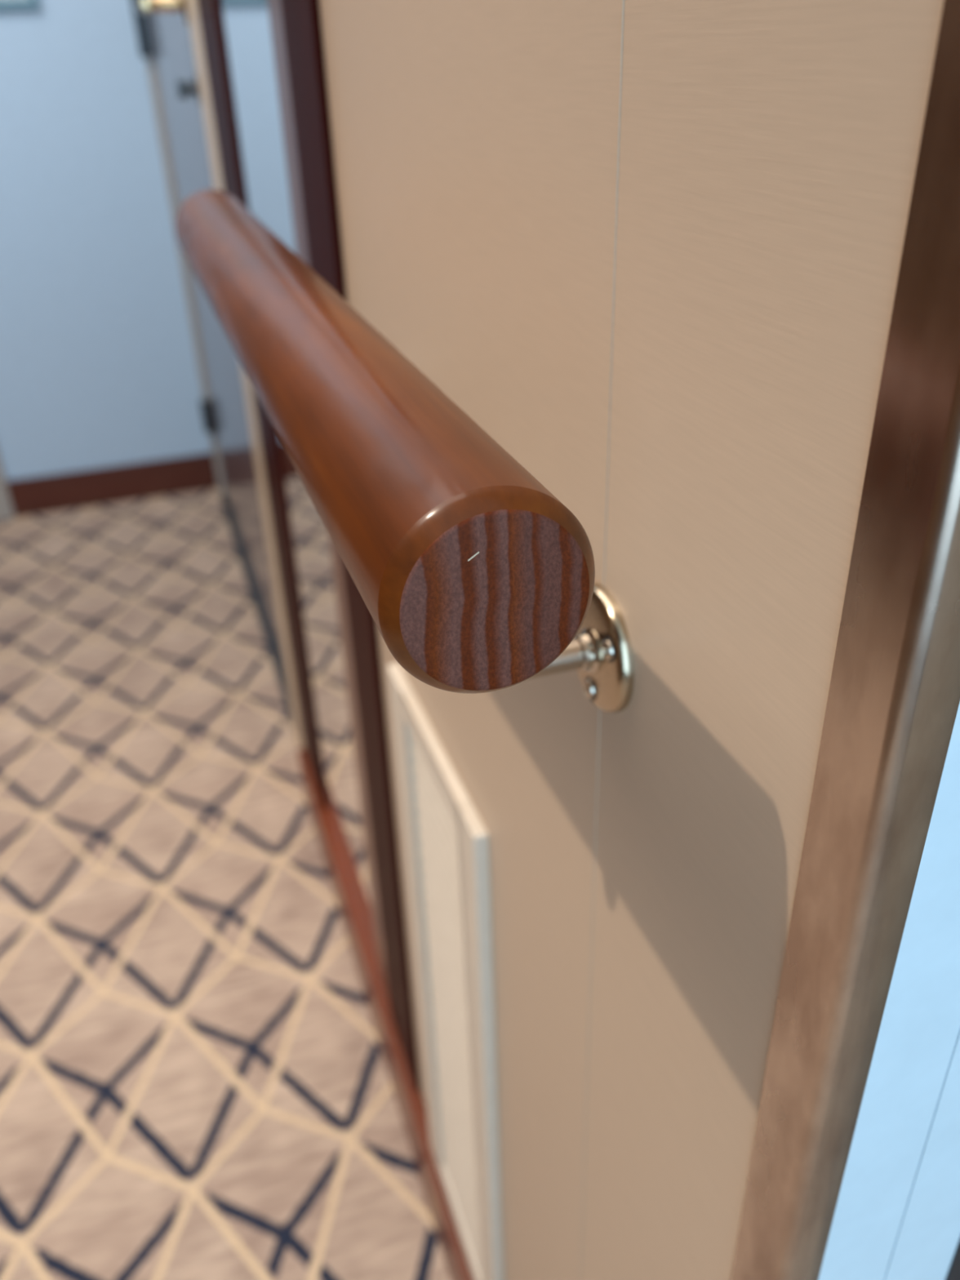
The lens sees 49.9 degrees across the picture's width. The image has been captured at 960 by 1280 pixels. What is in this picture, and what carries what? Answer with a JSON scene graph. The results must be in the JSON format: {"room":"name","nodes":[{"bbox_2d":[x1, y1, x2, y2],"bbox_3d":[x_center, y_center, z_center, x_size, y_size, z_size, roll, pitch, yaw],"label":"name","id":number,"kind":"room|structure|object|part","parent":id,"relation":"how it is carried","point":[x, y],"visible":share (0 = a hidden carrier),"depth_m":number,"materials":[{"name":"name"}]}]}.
{"room":"ship interior","nodes":[
{"label":"ship interior","id":0,"kind":"room"},
{"bbox_2d":[0,0,211,480],"bbox_3d":[-0.875,-1.355,2.297,0.821,2.180,0.050,-11,32,-15],"label":"wall","id":1,"kind":"structure","parent":0,"point":[99,366],"depth_m":2.49,"materials":[{"name":"paint"}]},
{"bbox_2d":[0,461,15,519],"bbox_3d":[-1.284,-1.264,2.167,0.055,2.180,0.046,-11,32,-15],"label":"trim","id":2,"kind":"structure","parent":1,"relation":"attached to","point":[6,511],"depth_m":2.68,"materials":[{"name":"beige paint"}]},
{"bbox_2d":[0,0,39,9],"bbox_3d":[-1.063,-1.467,2.120,0.233,0.296,0.014,-11,32,-15],"label":"framed notice","id":3,"kind":"object","parent":1,"relation":"attached to","point":[4,4],"visible":1,"depth_m":2.21,"materials":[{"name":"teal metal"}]},
{"bbox_2d":[5,452,217,517],"bbox_3d":[-0.957,-0.419,2.763,0.561,0.100,0.010,-11,32,-15],"label":"baseboard","id":4,"kind":"structure","parent":1,"relation":"attached to","point":[55,492],"depth_m":2.75,"materials":[{"name":"brown wood"}]},
{"bbox_2d":[145,56,224,495],"bbox_3d":[-0.722,-1.290,2.305,0.042,2.050,0.096,-11,32,-15],"label":"trim","id":5,"kind":"structure","parent":1,"relation":"attached to","point":[148,60],"depth_m":2.48,"materials":[{"name":"beige paint"}]},
{"bbox_2d":[0,488,450,1279],"bbox_3d":[-0.169,0.829,0.731,2.020,0.050,5.131,-11,32,-15],"label":"floor","id":6,"kind":"structure","parent":0,"point":[195,1084],"depth_m":1.39,"materials":[{"name":"carpet"}]},
{"bbox_2d":[319,0,944,1279],"bbox_3d":[-0.056,-0.453,0.705,0.160,2.180,1.324,-11,32,-15],"label":"wall","id":7,"kind":"structure","parent":0,"point":[769,149],"depth_m":0.33,"materials":[{"name":"beige paint"}]},
{"bbox_2d":[186,0,304,750],"bbox_3d":[-0.322,-0.662,1.207,0.004,2.050,0.132,-11,32,-15],"label":"trim","id":8,"kind":"structure","parent":7,"relation":"attached to","point":[192,5],"depth_m":1.43,"materials":[{"name":"beige paint"}]},
{"bbox_2d":[219,494,295,735],"bbox_3d":[-0.489,-0.102,2.279,0.034,0.012,1.212,-11,32,-15],"label":"trim","id":9,"kind":"structure","parent":7,"relation":"attached to","point":[275,660],"depth_m":2.19,"materials":[{"name":"grey metal"}]},
{"bbox_2d":[196,0,420,1090],"bbox_3d":[-0.198,-0.499,0.872,0.005,1.900,0.649,-11,32,-15],"label":"wall mirror","id":10,"kind":"object","parent":7,"relation":"attached to","point":[264,60],"visible":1,"depth_m":0.98,"materials":[{"name":"brown mirror"}]},
{"bbox_2d":[217,0,377,963],"bbox_3d":[-0.197,-0.472,0.894,0.001,1.830,0.315,-11,32,-15],"label":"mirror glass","id":11,"kind":"object","parent":10,"relation":"attached to","point":[246,37],"depth_m":1.06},
{"bbox_2d":[297,748,473,1279],"bbox_3d":[-0.088,0.488,1.159,0.016,0.100,1.175,-11,32,-15],"label":"baseboard","id":12,"kind":"structure","parent":7,"relation":"attached to","point":[411,1104],"depth_m":1.18,"materials":[{"name":"brown wood"}]},
{"bbox_2d":[174,189,634,713],"bbox_3d":[-0.066,-0.114,0.490,0.098,0.129,0.578,-11,32,-15],"label":"handrail","id":13,"kind":"object","parent":7,"relation":"attached to","point":[472,574],"visible":1,"depth_m":0.25,"materials":[{"name":"brown wood"}]},
{"bbox_3d":[0.004,-0.009,0.343,0.073,0.057,0.011,-11,32,-15],"label":"rod","id":14,"kind":"part","parent":13,"relation":"part of","materials":[{"name":"silver metal"}]},
{"bbox_2d":[386,662,503,1279],"bbox_3d":[-0.022,0.305,0.804,0.009,0.563,0.199,-11,32,-15],"label":"wall panel","id":15,"kind":"object","parent":7,"relation":"in","point":[445,838],"visible":1,"depth_m":0.75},
{"bbox_2d":[579,0,624,1279],"bbox_3d":[0.035,-0.235,0.229,0.001,2.080,0.001,-11,32,-15],"label":"trim","id":16,"kind":"structure","parent":7,"relation":"attached to","point":[623,1],"depth_m":0.33,"materials":[{"name":"beige laminate"}]},
{"bbox_2d":[730,0,959,1279],"bbox_3d":[0.087,-0.096,0.165,0.015,2.100,0.024,-11,32,-15],"label":"guard","id":17,"kind":"object","parent":7,"relation":"attached to","point":[893,701],"visible":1,"depth_m":0.23,"materials":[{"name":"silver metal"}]},
{"bbox_2d":[817,702,959,1279],"bbox_3d":[0.119,-0.134,0.149,0.063,2.180,0.012,-11,32,-15],"label":"wall","id":18,"kind":"structure","parent":0,"point":[896,1216],"depth_m":0.30,"materials":[{"name":"blue paint"}]},
{"bbox_2d":[945,1239,959,1279],"bbox_3d":[0.162,-0.144,0.165,0.030,2.180,0.022,-11,32,-15],"label":"trim","id":19,"kind":"structure","parent":18,"relation":"attached to","point":[953,1273],"depth_m":0.36,"materials":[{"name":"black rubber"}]},
{"bbox_3d":[-0.508,-1.934,1.283,0.160,0.180,1.308,-11,32,-15],"label":"wall header","id":20,"kind":"structure","parent":0,"visible":0},
{"bbox_2d":[130,0,288,684],"bbox_3d":[-0.534,-0.962,1.771,0.104,1.988,1.214,-11,32,-15],"label":"door","id":21,"kind":"structure","parent":20,"relation":"in","point":[162,27],"depth_m":1.98,"materials":[{"name":"grey laminate"}]},
{"bbox_3d":[-0.412,-0.839,1.359,0.056,0.052,0.052,-11,32,-15],"label":"handle","id":22,"kind":"part","parent":21,"relation":"part of","materials":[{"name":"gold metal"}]}
]}

